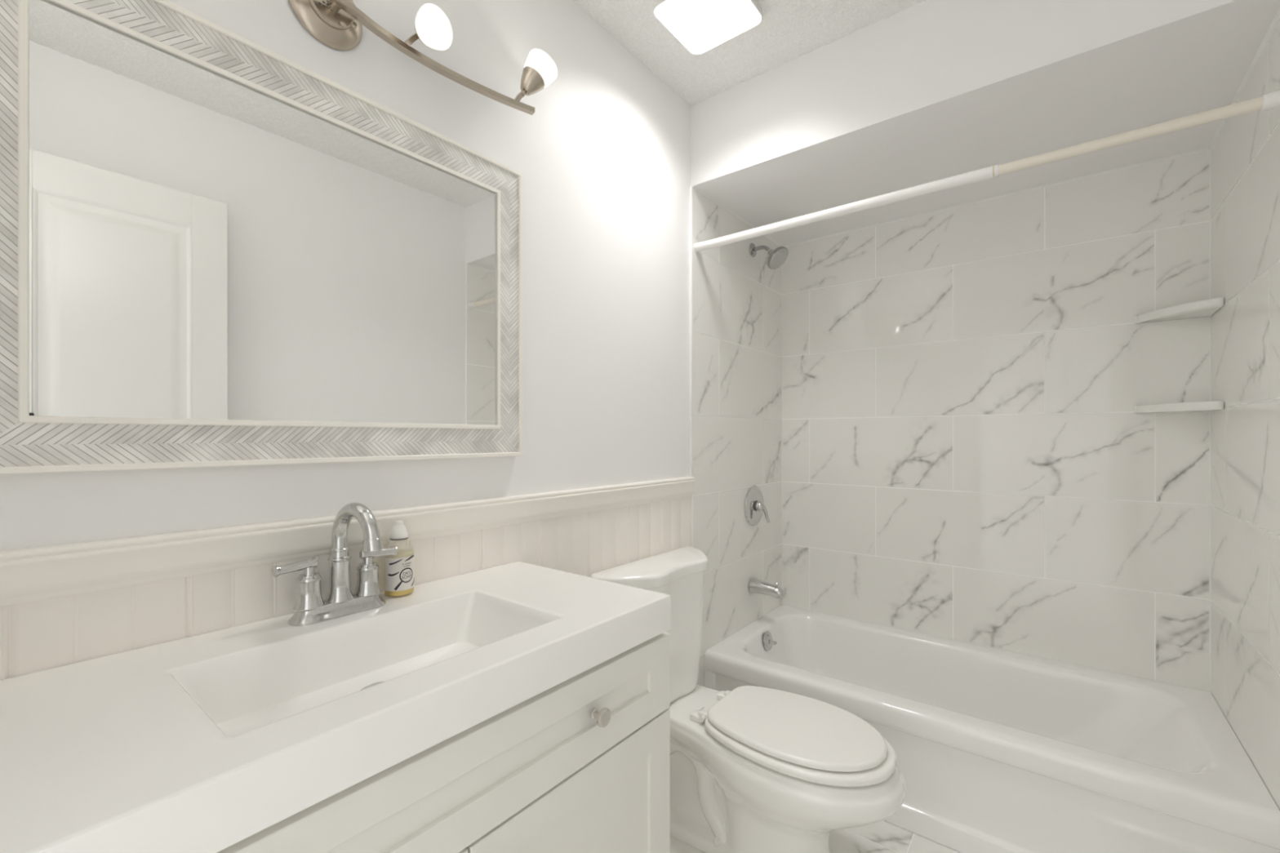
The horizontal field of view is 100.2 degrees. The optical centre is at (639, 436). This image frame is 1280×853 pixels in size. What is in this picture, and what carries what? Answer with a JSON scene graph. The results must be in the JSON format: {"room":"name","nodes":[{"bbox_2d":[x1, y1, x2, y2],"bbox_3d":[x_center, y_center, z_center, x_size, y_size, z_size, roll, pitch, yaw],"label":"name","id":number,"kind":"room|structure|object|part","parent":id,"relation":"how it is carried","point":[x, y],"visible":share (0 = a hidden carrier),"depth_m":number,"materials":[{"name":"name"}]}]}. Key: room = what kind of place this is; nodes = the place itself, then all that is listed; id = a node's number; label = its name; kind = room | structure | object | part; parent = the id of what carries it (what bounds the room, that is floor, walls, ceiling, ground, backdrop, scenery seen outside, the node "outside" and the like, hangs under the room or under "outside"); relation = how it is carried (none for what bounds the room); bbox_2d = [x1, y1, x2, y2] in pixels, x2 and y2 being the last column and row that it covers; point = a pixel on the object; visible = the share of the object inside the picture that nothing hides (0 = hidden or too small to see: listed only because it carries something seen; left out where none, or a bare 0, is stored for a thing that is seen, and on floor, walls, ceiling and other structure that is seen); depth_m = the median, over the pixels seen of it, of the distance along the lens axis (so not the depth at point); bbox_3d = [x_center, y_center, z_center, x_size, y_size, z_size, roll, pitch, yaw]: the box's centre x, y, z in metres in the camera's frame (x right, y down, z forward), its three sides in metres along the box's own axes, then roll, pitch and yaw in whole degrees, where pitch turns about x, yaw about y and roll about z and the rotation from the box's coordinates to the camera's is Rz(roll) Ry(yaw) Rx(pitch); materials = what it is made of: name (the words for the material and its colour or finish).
{"room":"bathroom","nodes":[
{"label":"bathroom","id":0,"kind":"room"},
{"bbox_2d":[0,0,782,686],"bbox_3d":[-0.236,-0.024,1.592,0.131,2.682,2.912,0,0,38],"label":"wall","id":1,"kind":"structure","parent":0,"point":[602,157],"depth_m":1.57,"materials":[{"name":"paint"}]},
{"bbox_2d":[0,0,522,475],"bbox_3d":[-0.594,-0.313,1.025,0.027,0.726,0.916,0,0,38],"label":"wall mirror","id":2,"kind":"object","parent":1,"relation":"attached to","point":[217,250],"visible":1,"depth_m":0.90,"materials":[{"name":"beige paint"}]},
{"bbox_2d":[0,496,691,679],"bbox_3d":[-0.415,0.721,1.268,0.010,0.993,1.980,0,0,38],"label":"wainscoting","id":3,"kind":"structure","parent":1,"relation":"attached to","point":[36,636],"depth_m":0.94,"materials":[{"name":"beige paint"}]},
{"bbox_2d":[0,476,694,606],"bbox_3d":[-0.411,0.189,1.264,0.021,0.072,1.980,0,0,38],"label":"trim","id":4,"kind":"structure","parent":1,"relation":"attached to","point":[46,572],"depth_m":0.92,"materials":[{"name":"beige paint"}]},
{"bbox_2d":[288,0,557,115],"bbox_3d":[-0.538,-0.847,0.993,0.155,0.189,0.965,0,0,38],"label":"vanity light","id":5,"kind":"object","parent":1,"relation":"attached to","point":[337,24],"visible":1,"depth_m":1.08,"materials":[{"name":"silver metal"}]},
{"bbox_3d":[-0.570,-0.812,1.004,0.025,0.021,0.020,0,0,38],"label":"bar post","id":6,"kind":"part","parent":5,"relation":"part of","materials":[{"name":"silver metal"}]},
{"bbox_3d":[-0.476,-0.829,1.123,0.046,0.046,0.019,0,0,-9],"label":"lamp stem","id":7,"kind":"part","parent":5,"relation":"part of","materials":[{"name":"silver metal"}]},
{"bbox_3d":[-0.425,-0.834,1.099,0.042,0.076,0.078,0,0,38],"label":"lamp shade","id":8,"kind":"part","parent":5,"relation":"part of","materials":[{"name":"white glass"}]},
{"bbox_3d":[-0.417,-0.834,1.092,0.009,0.042,0.043,0,0,38],"label":"lamp bulb","id":9,"kind":"part","parent":5,"relation":"part of","materials":[{"name":"white glass"}]},
{"bbox_3d":[-0.293,-0.828,1.306,0.036,0.042,0.014,0,0,-5],"label":"lamp stem","id":10,"kind":"part","parent":5,"relation":"part of","materials":[{"name":"silver metal"}]},
{"bbox_3d":[-0.244,-0.903,1.322,0.080,0.077,0.083,0,0,38],"label":"lamp shade","id":11,"kind":"part","parent":5,"relation":"part of","materials":[{"name":"white glass"}]},
{"bbox_2d":[688,185,693,547],"bbox_3d":[0.196,0.131,2.041,0.014,2.172,0.012,0,0,38],"label":"trim","id":12,"kind":"structure","parent":1,"relation":"attached to","point":[691,188],"depth_m":2.04,"materials":[{"name":"white paint"}]},
{"bbox_2d":[744,485,770,525],"bbox_3d":[0.547,0.315,2.425,0.070,0.184,0.184,0,0,38],"label":"shower valve","id":13,"kind":"object","parent":1,"relation":"attached to","point":[754,506],"visible":1,"depth_m":2.42,"materials":[{"name":"silver metal"}]},
{"bbox_3d":[0.558,0.342,2.424,0.050,0.099,0.056,0,0,38],"label":"lever","id":14,"kind":"part","parent":13,"relation":"part of","materials":[{"name":"silver metal"}]},
{"bbox_2d":[748,577,784,599],"bbox_3d":[0.566,0.676,2.381,0.154,0.069,0.066,0,0,38],"label":"tub spout","id":15,"kind":"object","parent":1,"relation":"attached to","point":[755,586],"visible":1,"depth_m":2.37,"materials":[{"name":"silver metal"}]},
{"bbox_2d":[749,243,788,269],"bbox_3d":[0.574,-0.810,2.382,0.166,0.136,0.108,0,0,38],"label":"shower","id":16,"kind":"object","parent":1,"relation":"attached to","point":[777,257],"visible":1,"depth_m":2.36,"materials":[{"name":"silver metal"}]},
{"bbox_3d":[0.550,-0.838,2.404,0.086,0.042,0.017,0,0,38],"label":"arm","id":17,"kind":"part","parent":16,"relation":"part of","materials":[{"name":"silver metal"}]},
{"bbox_2d":[693,89,1279,252],"bbox_3d":[0.804,-0.727,1.600,1.494,0.034,0.034,0,0,38],"label":"shower curtain rod","id":18,"kind":"object","parent":1,"relation":"attached to","point":[1271,100],"visible":1,"depth_m":1.45,"materials":[{"name":"white metal"}]},
{"bbox_2d":[571,0,925,106],"bbox_3d":[0.176,-1.312,0.804,1.521,0.105,1.982,0,0,38],"label":"ceiling","id":19,"kind":"structure","parent":0,"point":[788,30],"depth_m":1.69,"materials":[{"name":"paint"}]},
{"bbox_2d":[653,0,762,54],"bbox_3d":[0.201,-1.257,1.581,0.252,0.034,0.250,0,0,38],"label":"recessed light","id":20,"kind":"object","parent":19,"relation":"in","point":[700,26],"visible":1,"depth_m":1.60,"materials":[{"name":"white paint"}]},
{"bbox_2d":[670,820,961,852],"bbox_3d":[0.437,1.267,1.138,1.750,0.100,3.031,0,0,38],"label":"floor","id":21,"kind":"structure","parent":0,"point":[882,837],"depth_m":1.61,"materials":[{"name":"tile"}]},
{"bbox_2d":[216,631,670,852],"bbox_3d":[-0.406,0.805,0.865,0.498,0.826,0.950,0,0,38],"label":"vanity cabinet","id":22,"kind":"object","parent":21,"relation":"on","point":[581,764],"visible":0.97,"depth_m":0.82,"materials":[{"name":"white paint"}]},
{"bbox_2d":[0,561,671,852],"bbox_3d":[-0.418,0.372,0.868,0.481,0.099,0.950,0,0,38],"label":"countertop sink","id":23,"kind":"object","parent":22,"relation":"in","point":[204,743],"visible":1,"depth_m":0.69,"materials":[{"name":"white ceramic"}]},
{"bbox_2d":[271,502,397,626],"bbox_3d":[-0.547,0.220,0.966,0.179,0.205,0.171,0,0,-15],"label":"faucet","id":24,"kind":"object","parent":23,"relation":"on","point":[310,607],"visible":1,"depth_m":0.96,"materials":[{"name":"silver metal"}]},
{"bbox_3d":[-0.595,0.229,0.926,0.021,0.027,0.068,0,0,38],"label":"lever","id":25,"kind":"part","parent":24,"relation":"part of","materials":[{"name":"silver metal"}]},
{"bbox_3d":[-0.582,0.270,0.942,0.047,0.057,0.047,0,0,38],"label":"handle","id":26,"kind":"part","parent":24,"relation":"part of","materials":[{"name":"silver metal"}]},
{"bbox_3d":[-0.551,0.310,0.982,0.060,0.025,0.162,0,0,38],"label":"plate","id":27,"kind":"part","parent":24,"relation":"part of","materials":[{"name":"silver metal"}]},
{"bbox_3d":[-0.551,0.251,0.982,0.047,0.095,0.047,0,0,38],"label":"spout","id":28,"kind":"part","parent":24,"relation":"part of","materials":[{"name":"silver metal"}]},
{"bbox_3d":[-0.519,0.270,1.022,0.047,0.057,0.047,0,0,38],"label":"handle","id":29,"kind":"part","parent":24,"relation":"part of","materials":[{"name":"silver metal"}]},
{"bbox_3d":[-0.507,0.229,1.038,0.021,0.027,0.068,0,0,38],"label":"lever","id":30,"kind":"part","parent":24,"relation":"part of","materials":[{"name":"silver metal"}]},
{"bbox_2d":[384,520,414,596],"bbox_3d":[-0.493,0.247,1.097,0.058,0.149,0.058,0,0,38],"label":"soap bottle","id":31,"kind":"object","parent":23,"relation":"on","point":[399,569],"visible":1,"depth_m":1.08,"materials":[{"name":"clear plastic"}]},
{"bbox_3d":[-0.387,0.839,0.547,0.020,0.556,0.474,0,0,38],"label":"door","id":32,"kind":"part","parent":22,"relation":"part of","materials":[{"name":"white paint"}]},
{"bbox_3d":[-0.092,0.839,0.922,0.020,0.556,0.473,0,0,38],"label":"door","id":33,"kind":"part","parent":22,"relation":"part of","materials":[{"name":"white paint"}]},
{"bbox_3d":[-0.068,0.476,0.913,0.028,0.031,0.031,0,0,38],"label":"knob","id":34,"kind":"part","parent":22,"relation":"part of","materials":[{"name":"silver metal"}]},
{"bbox_2d":[590,546,906,852],"bbox_3d":[0.319,0.812,1.542,0.798,0.810,0.528,0,0,38],"label":"toilet","id":35,"kind":"object","parent":21,"relation":"on","point":[753,769],"visible":0.94,"depth_m":1.48,"materials":[{"name":"white ceramic"}]},
{"bbox_3d":[0.075,0.425,1.735,0.176,0.038,0.528,0,0,38],"label":"tank lid","id":36,"kind":"part","parent":35,"relation":"part of","materials":[{"name":"white ceramic"}]},
{"bbox_3d":[0.073,0.644,1.736,0.161,0.400,0.483,0,0,38],"label":"tank","id":37,"kind":"part","parent":35,"relation":"part of","materials":[{"name":"white ceramic"}]},
{"bbox_3d":[0.435,0.804,1.493,0.469,0.017,0.337,0,0,38],"label":"seat lid","id":38,"kind":"part","parent":35,"relation":"part of","materials":[{"name":"white plastic"}]},
{"bbox_3d":[0.443,0.831,1.487,0.492,0.028,0.367,0,0,38],"label":"seat","id":39,"kind":"part","parent":35,"relation":"part of","materials":[{"name":"white plastic"}]},
{"bbox_2d":[704,604,1279,852],"bbox_3d":[1.070,1.031,1.938,1.491,0.373,0.748,0,0,38],"label":"bathtub","id":40,"kind":"object","parent":21,"relation":"on","point":[997,750],"visible":0.86,"depth_m":1.64,"materials":[{"name":"white ceramic"}]},
{"bbox_3d":[0.560,0.893,2.343,0.020,0.081,0.082,0,0,38],"label":"overflow plate","id":41,"kind":"part","parent":40,"relation":"part of","materials":[{"name":"silver metal"}]},
{"bbox_3d":[0.580,0.899,2.342,0.035,0.026,0.015,0,0,-11],"label":"trip lever","id":42,"kind":"part","parent":40,"relation":"part of","materials":[{"name":"silver metal"}]},
{"bbox_2d":[690,0,1279,245],"bbox_3d":[1.080,-1.160,1.956,1.750,0.409,0.951,0,0,38],"label":"soffit","id":43,"kind":"structure","parent":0,"point":[930,91],"depth_m":1.63,"materials":[{"name":"paint"}]},
{"bbox_2d":[782,150,1208,691],"bbox_3d":[1.337,0.181,2.282,1.750,2.273,0.120,0,0,38],"label":"wall","id":44,"kind":"structure","parent":0,"point":[967,456],"depth_m":2.10,"materials":[{"name":"stone"}]},
{"bbox_2d":[693,7,1279,693],"bbox_3d":[1.045,-0.054,1.907,1.494,1.803,0.831,0,0,38],"label":"trim","id":45,"kind":"structure","parent":44,"relation":"attached to","point":[1277,17],"depth_m":1.77,"materials":[{"name":"white paint"}]},
{"bbox_2d":[1133,297,1224,324],"bbox_3d":[1.754,-0.410,1.753,0.187,0.027,0.194,0,0,38],"label":"corner shelf","id":46,"kind":"object","parent":44,"relation":"attached to","point":[1206,308],"visible":1,"depth_m":1.73,"materials":[{"name":"white ceramic"}]},
{"bbox_2d":[1133,400,1224,413],"bbox_3d":[1.754,-0.095,1.753,0.187,0.027,0.194,0,0,38],"label":"corner shelf","id":47,"kind":"object","parent":44,"relation":"attached to","point":[1195,406],"visible":1,"depth_m":1.72,"materials":[{"name":"white ceramic"}]},
{"bbox_2d":[1211,18,1279,810],"bbox_3d":[1.682,0.181,1.407,0.126,2.273,0.832,0,0,38],"label":"wall","id":48,"kind":"structure","parent":0,"point":[1246,152],"depth_m":1.42,"materials":[{"name":"stone"}]}
]}

